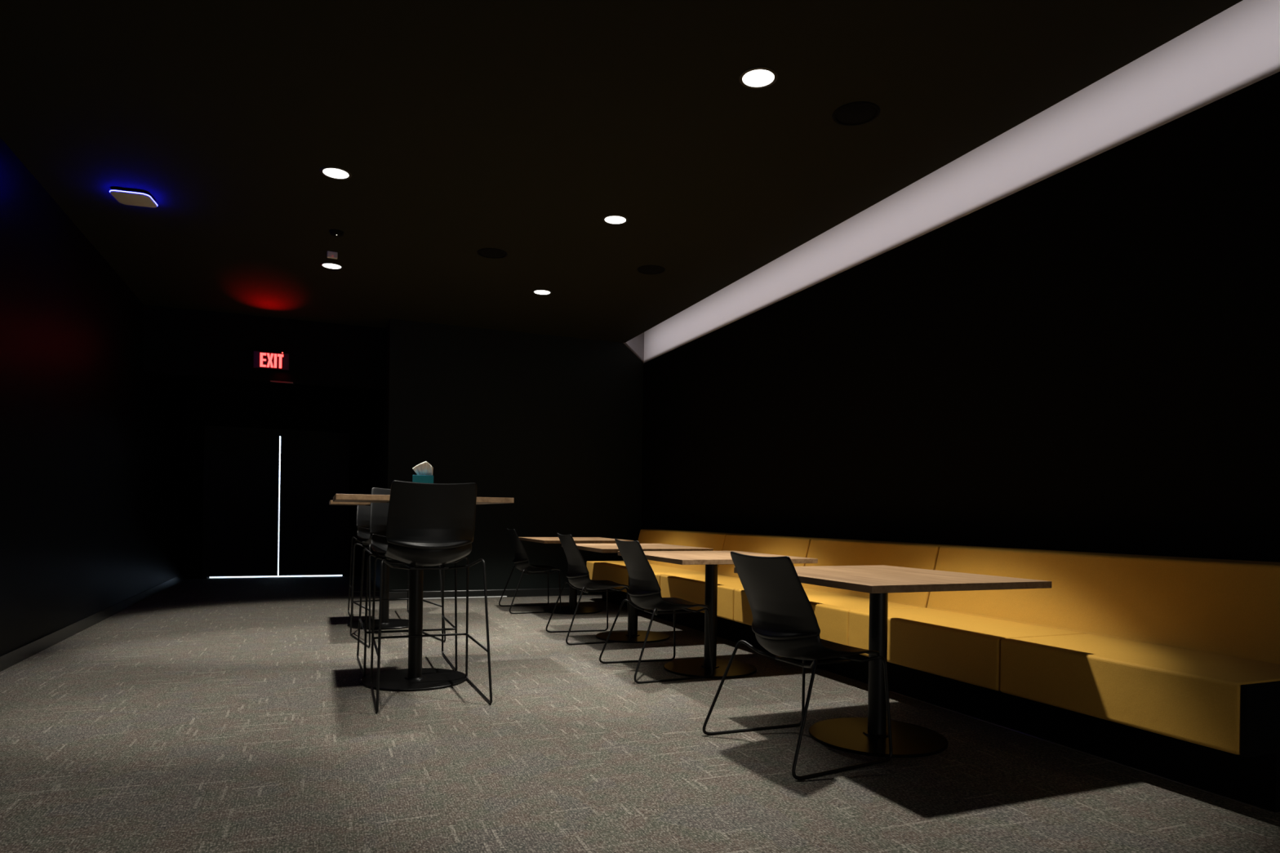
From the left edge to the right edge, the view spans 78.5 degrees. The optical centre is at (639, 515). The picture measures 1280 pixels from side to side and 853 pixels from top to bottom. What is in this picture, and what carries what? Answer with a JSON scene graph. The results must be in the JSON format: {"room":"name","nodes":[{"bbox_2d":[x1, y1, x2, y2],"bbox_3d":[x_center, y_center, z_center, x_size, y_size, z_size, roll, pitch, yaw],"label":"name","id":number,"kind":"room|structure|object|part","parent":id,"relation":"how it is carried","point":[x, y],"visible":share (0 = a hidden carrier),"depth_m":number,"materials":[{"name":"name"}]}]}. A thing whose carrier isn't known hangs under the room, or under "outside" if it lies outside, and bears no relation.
{"room":"dining lounge","nodes":[
{"label":"dining lounge","id":0,"kind":"room"},
{"bbox_2d":[0,137,187,655],"bbox_3d":[-3.689,-0.868,4.258,0.100,3.600,14.680,1,0,-22],"label":"wall","id":1,"kind":"structure","parent":0,"point":[93,445],"depth_m":5.96,"materials":[{"name":"black paint"}]},
{"bbox_2d":[0,572,186,671],"bbox_3d":[-3.662,0.888,4.279,0.012,0.090,14.680,1,0,-22],"label":"baseboard","id":2,"kind":"structure","parent":1,"relation":"attached to","point":[18,655],"depth_m":6.08,"materials":[{"name":"black plastic"}]},
{"bbox_2d":[142,304,386,391],"bbox_3d":[-4.157,-2.095,8.839,2.460,1.160,0.150,1,0,-22],"label":"wall header","id":3,"kind":"structure","parent":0,"point":[177,341],"depth_m":8.72,"materials":[{"name":"black paint"}]},
{"bbox_2d":[253,351,288,370],"bbox_3d":[-4.109,-1.731,8.728,0.356,0.196,0.094,1,0,-22],"label":"exit sign","id":4,"kind":"object","parent":3,"relation":"attached to","point":[267,360],"visible":1,"depth_m":8.69,"materials":[{"name":"red plastic"}]},
{"bbox_2d":[270,380,293,383],"bbox_3d":[-4.031,-1.505,8.808,0.235,0.015,0.008,1,0,-22],"label":"trim","id":5,"kind":"structure","parent":3,"relation":"attached to","point":[270,380],"depth_m":8.80,"materials":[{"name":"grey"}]},
{"bbox_2d":[209,435,342,577],"bbox_3d":[-5.661,-0.446,12.312,3.400,2.900,1.520,1,0,-22],"label":"door gap light","id":6,"kind":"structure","parent":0,"point":[277,575],"depth_m":12.13,"materials":[{"name":"white paint"}]},
{"bbox_2d":[207,430,279,577],"bbox_3d":[-5.743,-0.170,11.348,0.911,2.093,0.115,1,0,-22],"label":"door","id":7,"kind":"structure","parent":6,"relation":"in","point":[243,487],"depth_m":11.36,"materials":[{"name":"black paint"}]},
{"bbox_3d":[-5.388,-0.192,11.469,0.020,0.320,0.070,1,0,-22],"label":"handle","id":8,"kind":"part","parent":7,"relation":"part of","materials":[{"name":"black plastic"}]},
{"bbox_2d":[202,425,350,578],"bbox_3d":[-5.335,-0.181,11.561,1.947,2.180,0.120,1,0,-22],"label":"door frame","id":9,"kind":"structure","parent":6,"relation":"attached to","point":[206,476],"depth_m":11.38,"materials":[{"name":"black paint"}]},
{"bbox_2d":[185,377,371,578],"bbox_3d":[-5.251,-0.590,11.603,2.560,3.000,0.100,1,0,-22],"label":"wall door","id":10,"kind":"structure","parent":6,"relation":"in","point":[211,402],"depth_m":11.47,"materials":[{"name":"black paint"}]},
{"bbox_2d":[279,433,346,575],"bbox_3d":[-4.889,-0.158,11.697,0.898,2.093,0.115,1,0,-22],"label":"door","id":11,"kind":"structure","parent":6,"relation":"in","point":[313,467],"depth_m":11.70,"materials":[{"name":"black paint"}]},
{"bbox_3d":[-5.221,-0.190,11.537,0.020,0.320,0.070,1,0,-22],"label":"handle","id":12,"kind":"part","parent":11,"relation":"part of","materials":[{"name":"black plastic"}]},
{"bbox_2d":[369,318,643,595],"bbox_3d":[-2.054,-0.845,10.961,3.070,3.600,3.500,1,0,-22],"label":"wall","id":13,"kind":"structure","parent":0,"point":[552,424],"depth_m":9.34,"materials":[{"name":"black paint"}]},
{"bbox_2d":[422,595,506,599],"bbox_3d":[-2.081,0.947,9.045,1.100,0.016,0.020,1,0,-22],"label":"trim","id":14,"kind":"structure","parent":13,"relation":"attached to","point":[491,596],"depth_m":9.06,"materials":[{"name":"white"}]},
{"bbox_2d":[389,587,583,599],"bbox_3d":[-1.767,0.914,9.191,2.310,0.092,0.014,1,0,-22],"label":"baseboard","id":15,"kind":"structure","parent":13,"relation":"attached to","point":[524,592],"depth_m":9.21,"materials":[{"name":"black plastic"}]},
{"bbox_2d":[623,332,644,362],"bbox_3d":[-0.092,-2.279,9.856,0.309,0.675,0.012,1,0,-22],"label":"trim","id":16,"kind":"structure","parent":13,"relation":"attached to","point":[636,344],"depth_m":9.88,"materials":[{"name":"grey"}]},
{"bbox_2d":[0,0,1242,342],"bbox_3d":[-0.647,-2.182,3.822,5.370,0.012,11.790,1,0,-22],"label":"ceiling","id":17,"kind":"structure","parent":0,"point":[460,128],"depth_m":4.39,"materials":[{"name":"black paint"}]},
{"bbox_2d":[109,188,157,207],"bbox_3d":[-3.490,-2.197,5.400,0.244,0.039,0.244,1,0,-16],"label":"wireless access point","id":18,"kind":"object","parent":17,"relation":"attached to","point":[126,197],"visible":1,"depth_m":5.36,"materials":[{"name":"white plastic"}]},
{"bbox_2d":[320,262,343,269],"bbox_3d":[-2.719,-2.202,6.905,0.192,0.006,0.192,1,0,-22],"label":"recessed light","id":19,"kind":"object","parent":17,"relation":"in","point":[326,264],"visible":1,"depth_m":6.89,"materials":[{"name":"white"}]},
{"bbox_2d":[327,250,337,259],"bbox_3d":[-2.569,-2.177,6.536,0.080,0.052,0.032,1,0,-26],"label":"ceiling sensor","id":20,"kind":"object","parent":17,"relation":"attached to","point":[331,255],"visible":1,"depth_m":6.52,"materials":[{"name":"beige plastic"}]},
{"bbox_2d":[320,166,351,179],"bbox_3d":[-1.946,-2.191,5.010,0.192,0.006,0.192,1,0,-22],"label":"recessed light","id":21,"kind":"object","parent":17,"relation":"in","point":[333,172],"visible":1,"depth_m":5.00,"materials":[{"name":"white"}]},
{"bbox_2d":[328,229,344,237],"bbox_3d":[-2.349,-2.183,6.062,0.110,0.034,0.110,1,0,-22],"label":"smoke detector","id":22,"kind":"object","parent":17,"relation":"attached to","point":[335,233],"visible":1,"depth_m":6.03,"materials":[{"name":"black"}]},
{"bbox_2d":[476,248,507,258],"bbox_3d":[-1.228,-2.179,6.506,0.248,0.009,0.248,1,0,-22],"label":"ceiling speaker","id":23,"kind":"object","parent":17,"relation":"attached to","point":[492,253],"visible":1,"depth_m":6.50,"materials":[{"name":"black"}]},
{"bbox_2d":[532,288,551,294],"bbox_3d":[-0.953,-2.177,7.625,0.192,0.006,0.192,1,0,-22],"label":"recessed light","id":24,"kind":"object","parent":17,"relation":"in","point":[539,291],"visible":1,"depth_m":7.61,"materials":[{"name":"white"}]},
{"bbox_2d":[602,214,628,224],"bbox_3d":[-0.181,-2.166,5.730,0.192,0.006,0.192,1,0,-22],"label":"recessed light","id":25,"kind":"object","parent":17,"relation":"in","point":[610,219],"visible":1,"depth_m":5.72,"materials":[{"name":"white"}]},
{"bbox_2d":[636,265,665,274],"bbox_3d":[0.097,-2.160,6.884,0.248,0.009,0.248,1,0,-22],"label":"ceiling speaker","id":26,"kind":"object","parent":17,"relation":"attached to","point":[646,269],"visible":1,"depth_m":6.87,"materials":[{"name":"black"}]},
{"bbox_2d":[738,66,777,88],"bbox_3d":[0.583,-2.155,3.857,0.192,0.006,0.192,1,0,-22],"label":"recessed light","id":27,"kind":"object","parent":17,"relation":"in","point":[756,77],"visible":1,"depth_m":3.85,"materials":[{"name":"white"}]},
{"bbox_2d":[831,101,879,126],"bbox_3d":[1.155,-2.145,4.184,0.248,0.009,0.248,1,0,-22],"label":"ceiling speaker","id":28,"kind":"object","parent":17,"relation":"attached to","point":[859,113],"visible":1,"depth_m":4.17,"materials":[{"name":"black"}]},
{"bbox_2d":[0,576,1279,852],"bbox_3d":[-1.109,1.019,5.321,5.730,0.100,14.880,1,0,-22],"label":"floor","id":29,"kind":"structure","parent":0,"point":[209,715],"depth_m":3.21,"materials":[{"name":"grey carpet"}]},
{"bbox_2d":[328,500,408,630],"bbox_3d":[-2.231,0.416,6.847,0.910,1.074,1.040,1,0,-22],"label":"table","id":30,"kind":"object","parent":29,"relation":"on","point":[386,623],"visible":0.56,"depth_m":6.81,"materials":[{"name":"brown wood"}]},
{"bbox_2d":[347,505,408,621],"bbox_3d":[-2.449,0.376,7.425,0.570,1.147,0.682,1,0,-22],"label":"bar stool","id":31,"kind":"object","parent":29,"relation":"on","point":[362,511],"visible":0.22,"depth_m":7.47,"materials":[{"name":"black plastic"}]},
{"bbox_3d":[-2.628,0.575,7.353,0.189,0.746,0.682,1,0,-22],"label":"sled leg","id":32,"kind":"part","parent":31,"relation":"part of","materials":[{"name":"black metal"}]},
{"bbox_3d":[-2.495,-0.021,7.552,0.463,0.359,0.168,1,0,-22],"label":"backrest","id":33,"kind":"part","parent":31,"relation":"part of","materials":[{"name":"black plastic"}]},
{"bbox_3d":[-2.418,0.179,7.356,0.451,0.152,0.462,1,0,-22],"label":"seat","id":34,"kind":"part","parent":31,"relation":"part of","materials":[{"name":"black plastic"}]},
{"bbox_3d":[-2.276,0.580,7.497,0.189,0.746,0.682,1,0,-22],"label":"sled leg","id":35,"kind":"part","parent":31,"relation":"part of","materials":[{"name":"black metal"}]},
{"bbox_2d":[350,535,445,647],"bbox_3d":[-1.888,0.384,6.087,0.570,1.147,0.682,1,0,-32],"label":"bar stool","id":36,"kind":"object","parent":29,"relation":"on","point":[368,542],"visible":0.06,"depth_m":6.10,"materials":[{"name":"black plastic"}]},
{"bbox_3d":[-2.052,0.583,5.985,0.189,0.746,0.682,1,0,-32],"label":"sled leg","id":37,"kind":"part","parent":36,"relation":"part of","materials":[{"name":"black metal"}]},
{"bbox_3d":[-1.925,0.186,6.150,0.451,0.152,0.462,1,0,-32],"label":"seat","id":38,"kind":"part","parent":36,"relation":"part of","materials":[{"name":"black plastic"}]},
{"bbox_3d":[-1.729,0.587,6.188,0.189,0.746,0.682,1,0,-32],"label":"sled leg","id":39,"kind":"part","parent":36,"relation":"part of","materials":[{"name":"black metal"}]},
{"bbox_2d":[356,487,457,677],"bbox_3d":[-1.501,0.390,5.047,0.570,1.147,0.682,1,0,-22],"label":"bar stool","id":40,"kind":"object","parent":29,"relation":"on","point":[379,511],"visible":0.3,"depth_m":5.07,"materials":[{"name":"black plastic"}]},
{"bbox_3d":[-1.681,0.588,4.975,0.189,0.746,0.682,1,0,-22],"label":"sled leg","id":41,"kind":"part","parent":40,"relation":"part of","materials":[{"name":"black metal"}]},
{"bbox_3d":[-1.470,0.193,4.978,0.451,0.152,0.462,1,0,-22],"label":"seat","id":42,"kind":"part","parent":40,"relation":"part of","materials":[{"name":"black plastic"}]},
{"bbox_3d":[-1.548,-0.008,5.174,0.463,0.359,0.168,1,0,-22],"label":"backrest","id":43,"kind":"part","parent":40,"relation":"part of","materials":[{"name":"black plastic"}]},
{"bbox_3d":[-1.328,0.593,5.119,0.189,0.746,0.682,1,0,-22],"label":"sled leg","id":44,"kind":"part","parent":40,"relation":"part of","materials":[{"name":"black metal"}]},
{"bbox_2d":[333,493,514,691],"bbox_3d":[-1.316,0.429,4.601,0.910,1.074,1.040,1,0,-22],"label":"table","id":45,"kind":"object","parent":29,"relation":"on","point":[415,677],"visible":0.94,"depth_m":4.56,"materials":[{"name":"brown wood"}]},
{"bbox_2d":[412,461,433,483],"bbox_3d":[-1.270,-0.213,4.579,0.120,0.212,0.116,1,0,-14],"label":"tissue box","id":46,"kind":"object","parent":45,"relation":"on","point":[424,470],"visible":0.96,"depth_m":4.55,"materials":[{"name":"teal cardboard"}]},
{"bbox_2d":[369,480,492,712],"bbox_3d":[-1.142,0.395,4.231,0.570,1.147,0.682,1,0,-22],"label":"bar stool","id":47,"kind":"object","parent":29,"relation":"on","point":[428,524],"visible":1,"depth_m":4.08,"materials":[{"name":"black plastic"}]},
{"bbox_3d":[-1.321,0.593,4.159,0.189,0.746,0.682,1,0,-22],"label":"sled leg","id":48,"kind":"part","parent":47,"relation":"part of","materials":[{"name":"black metal"}]},
{"bbox_3d":[-1.167,0.197,4.300,0.451,0.152,0.462,1,0,-22],"label":"seat","id":49,"kind":"part","parent":47,"relation":"part of","materials":[{"name":"black plastic"}]},
{"bbox_3d":[-1.084,-0.001,4.104,0.463,0.359,0.168,1,0,-22],"label":"backrest","id":50,"kind":"part","parent":47,"relation":"part of","materials":[{"name":"black plastic"}]},
{"bbox_3d":[-0.968,0.598,4.303,0.189,0.746,0.682,1,0,-22],"label":"sled leg","id":51,"kind":"part","parent":47,"relation":"part of","materials":[{"name":"black metal"}]},
{"bbox_2d":[498,528,561,613],"bbox_3d":[-1.120,0.551,8.098,0.566,0.835,0.668,1,0,-19],"label":"chair","id":52,"kind":"object","parent":29,"relation":"on","point":[521,561],"visible":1,"depth_m":7.94,"materials":[{"name":"black plastic"}]},
{"bbox_3d":[-1.265,0.308,8.046,0.168,0.359,0.463,1,0,-19],"label":"backrest","id":53,"kind":"part","parent":52,"relation":"part of","materials":[{"name":"black plastic"}]},
{"bbox_3d":[-1.209,0.751,8.297,0.534,0.433,0.237,1,0,-19],"label":"sled leg","id":54,"kind":"part","parent":52,"relation":"part of","materials":[{"name":"black metal"}]},
{"bbox_3d":[-1.067,0.753,7.889,0.534,0.433,0.237,1,0,-19],"label":"sled leg","id":55,"kind":"part","parent":52,"relation":"part of","materials":[{"name":"black metal"}]},
{"bbox_3d":[-1.068,0.510,8.116,0.462,0.152,0.451,1,0,-19],"label":"seat","id":56,"kind":"part","parent":52,"relation":"part of","materials":[{"name":"black plastic"}]},
{"bbox_2d":[518,537,633,614],"bbox_3d":[-0.683,0.605,8.040,0.910,0.740,1.040,1,0,-22],"label":"table","id":57,"kind":"object","parent":29,"relation":"on","point":[570,610],"visible":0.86,"depth_m":7.95,"materials":[{"name":"brown wood"}]},
{"bbox_2d":[545,533,631,644],"bbox_3d":[-0.401,0.562,6.308,0.566,0.835,0.668,1,0,-20],"label":"chair","id":58,"kind":"object","parent":29,"relation":"on","point":[578,574],"visible":1,"depth_m":6.15,"materials":[{"name":"black plastic"}]},
{"bbox_3d":[-0.545,0.319,6.253,0.168,0.359,0.463,1,0,-20],"label":"backrest","id":59,"kind":"part","parent":58,"relation":"part of","materials":[{"name":"black plastic"}]},
{"bbox_3d":[-0.493,0.762,6.504,0.534,0.433,0.237,1,0,-20],"label":"sled leg","id":60,"kind":"part","parent":58,"relation":"part of","materials":[{"name":"black metal"}]},
{"bbox_3d":[-0.345,0.764,6.099,0.534,0.433,0.237,1,0,-20],"label":"sled leg","id":61,"kind":"part","parent":58,"relation":"part of","materials":[{"name":"black metal"}]},
{"bbox_3d":[-0.349,0.521,6.326,0.462,0.152,0.451,1,0,-20],"label":"seat","id":62,"kind":"part","parent":58,"relation":"part of","materials":[{"name":"black plastic"}]},
{"bbox_2d":[561,543,713,643],"bbox_3d":[-0.055,0.614,6.353,0.910,0.740,1.040,1,0,-22],"label":"table","id":63,"kind":"object","parent":29,"relation":"on","point":[621,636],"visible":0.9,"depth_m":6.26,"materials":[{"name":"brown wood"}]},
{"bbox_2d":[599,538,712,684],"bbox_3d":[0.116,0.569,4.985,0.566,0.835,0.668,1,0,-21],"label":"chair","id":64,"kind":"object","parent":29,"relation":"on","point":[644,590],"visible":1,"depth_m":4.83,"materials":[{"name":"black plastic"}]},
{"bbox_3d":[0.020,0.769,5.181,0.534,0.433,0.237,1,0,-21],"label":"sled leg","id":65,"kind":"part","parent":64,"relation":"part of","materials":[{"name":"black metal"}]},
{"bbox_3d":[-0.027,0.326,4.928,0.168,0.359,0.463,1,0,-21],"label":"backrest","id":66,"kind":"part","parent":64,"relation":"part of","materials":[{"name":"black plastic"}]},
{"bbox_3d":[0.168,0.528,5.005,0.462,0.152,0.451,1,0,-21],"label":"seat","id":67,"kind":"part","parent":64,"relation":"part of","materials":[{"name":"black plastic"}]},
{"bbox_3d":[0.176,0.771,4.778,0.534,0.433,0.237,1,0,-21],"label":"sled leg","id":68,"kind":"part","parent":64,"relation":"part of","materials":[{"name":"black metal"}]},
{"bbox_2d":[586,528,737,624],"bbox_3d":[0.203,0.574,8.218,0.915,0.828,2.119,1,0,-22],"label":"bench","id":69,"kind":"object","parent":29,"relation":"on","point":[616,571],"visible":0.33,"depth_m":8.15,"materials":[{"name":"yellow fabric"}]},
{"bbox_2d":[586,560,705,592],"bbox_3d":[0.038,0.651,8.151,0.562,0.242,2.118,1,0,-22],"label":"seat cushion","id":70,"kind":"object","parent":69,"relation":"on","point":[616,571],"depth_m":8.14,"materials":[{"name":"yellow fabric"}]},
{"bbox_3d":[0.466,0.471,8.324,0.351,0.614,2.108,1,0,-22],"label":"backrest","id":71,"kind":"part","parent":69,"relation":"part of","materials":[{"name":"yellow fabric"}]},
{"bbox_2d":[617,551,817,678],"bbox_3d":[0.459,0.622,5.070,0.910,0.740,1.040,1,0,-22],"label":"table","id":72,"kind":"object","parent":29,"relation":"on","point":[711,559],"visible":0.94,"depth_m":5.03,"materials":[{"name":"brown wood"}]},
{"bbox_2d":[660,533,830,648],"bbox_3d":[0.860,0.583,6.606,0.915,0.828,1.359,1,0,-22],"label":"bench","id":73,"kind":"object","parent":29,"relation":"on","point":[691,588],"visible":0.41,"depth_m":6.47,"materials":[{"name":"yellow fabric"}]},
{"bbox_2d":[660,573,743,621],"bbox_3d":[0.695,0.661,6.540,0.562,0.242,1.358,1,0,-22],"label":"seat cushion","id":74,"kind":"object","parent":73,"relation":"on","point":[691,588],"depth_m":6.45,"materials":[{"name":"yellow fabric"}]},
{"bbox_3d":[1.122,0.480,6.713,0.351,0.614,1.348,1,0,-22],"label":"backrest","id":75,"kind":"part","parent":73,"relation":"part of","materials":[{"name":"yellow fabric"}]},
{"bbox_2d":[702,551,893,780],"bbox_3d":[0.685,0.577,3.346,0.566,0.835,0.668,1,0,-26],"label":"chair","id":76,"kind":"object","parent":29,"relation":"on","point":[784,623],"visible":1,"depth_m":3.20,"materials":[{"name":"black plastic"}]},
{"bbox_3d":[0.573,0.777,3.532,0.534,0.433,0.237,1,0,-26],"label":"sled leg","id":77,"kind":"part","parent":76,"relation":"part of","materials":[{"name":"black metal"}]},
{"bbox_3d":[0.547,0.334,3.276,0.168,0.359,0.463,1,0,-26],"label":"backrest","id":78,"kind":"part","parent":76,"relation":"part of","materials":[{"name":"black plastic"}]},
{"bbox_3d":[0.735,0.536,3.370,0.462,0.152,0.451,1,0,-26],"label":"seat","id":79,"kind":"part","parent":76,"relation":"part of","materials":[{"name":"black plastic"}]},
{"bbox_3d":[0.763,0.780,3.145,0.534,0.433,0.237,1,0,-26],"label":"sled leg","id":80,"kind":"part","parent":76,"relation":"part of","materials":[{"name":"black metal"}]},
{"bbox_2d":[733,538,966,684],"bbox_3d":[1.373,0.591,5.347,0.915,0.828,1.359,1,0,-22],"label":"bench","id":81,"kind":"object","parent":29,"relation":"on","point":[831,606],"visible":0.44,"depth_m":5.08,"materials":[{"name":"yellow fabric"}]},
{"bbox_2d":[733,588,920,645],"bbox_3d":[1.208,0.668,5.280,0.562,0.242,1.358,1,0,-22],"label":"seat cushion","id":82,"kind":"object","parent":81,"relation":"on","point":[831,607],"depth_m":4.88,"materials":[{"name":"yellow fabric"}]},
{"bbox_3d":[1.636,0.488,5.453,0.351,0.614,1.348,1,0,-22],"label":"backrest","id":83,"kind":"part","parent":81,"relation":"part of","materials":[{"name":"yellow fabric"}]},
{"bbox_2d":[733,564,1051,757],"bbox_3d":[1.074,0.630,3.533,0.910,0.740,1.040,1,0,-22],"label":"table","id":84,"kind":"object","parent":29,"relation":"on","point":[868,736],"visible":0.94,"depth_m":3.46,"materials":[{"name":"brown wood"}]},
{"bbox_2d":[848,546,1279,812],"bbox_3d":[2.029,0.600,3.739,0.915,0.828,2.112,1,0,-22],"label":"bench","id":85,"kind":"object","parent":29,"relation":"on","point":[1165,666],"visible":0.99,"depth_m":3.35,"materials":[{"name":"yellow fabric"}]},
{"bbox_2d":[848,607,1084,691],"bbox_3d":[1.672,0.675,4.144,0.562,0.242,1.093,1,0,-22],"label":"seat cushion","id":86,"kind":"object","parent":85,"relation":"on","point":[959,644],"depth_m":3.93,"materials":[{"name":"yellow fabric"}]},
{"bbox_3d":[2.288,0.497,3.854,0.351,0.614,2.083,1,0,-22],"label":"backrest","id":87,"kind":"part","parent":85,"relation":"part of","materials":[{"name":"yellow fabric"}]},
{"bbox_2d":[1000,633,1279,755],"bbox_3d":[2.067,0.680,3.174,0.562,0.242,0.998,1,0,-22],"label":"seat cushion","id":88,"kind":"object","parent":85,"relation":"on","point":[1195,694],"depth_m":3.01,"materials":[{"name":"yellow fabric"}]},
{"bbox_3d":[2.425,0.688,2.770,0.910,0.236,0.018,1,0,-22],"label":"panel","id":89,"kind":"part","parent":85,"relation":"part of","materials":[{"name":"black paint"}]},
{"bbox_2d":[890,690,1259,808],"bbox_3d":[1.791,1.009,3.598,0.011,0.004,1.900,1,0,-22],"label":"trim","id":90,"kind":"structure","parent":29,"relation":"on","point":[1142,771],"depth_m":3.28,"materials":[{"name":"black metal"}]},
{"bbox_2d":[640,71,1279,562],"bbox_3d":[2.161,-0.443,4.809,0.100,2.918,11.280,1,0,-22],"label":"wall","id":91,"kind":"structure","parent":0,"point":[1086,357],"depth_m":4.46,"materials":[{"name":"black paint"}]},
{"bbox_2d":[643,0,1279,363],"bbox_3d":[2.187,-2.243,4.809,0.100,0.682,11.280,1,0,-22],"label":"cove","id":92,"kind":"object","parent":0,"point":[1237,48],"visible":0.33,"depth_m":4.50,"materials":[{"name":"white paint"}]}
]}

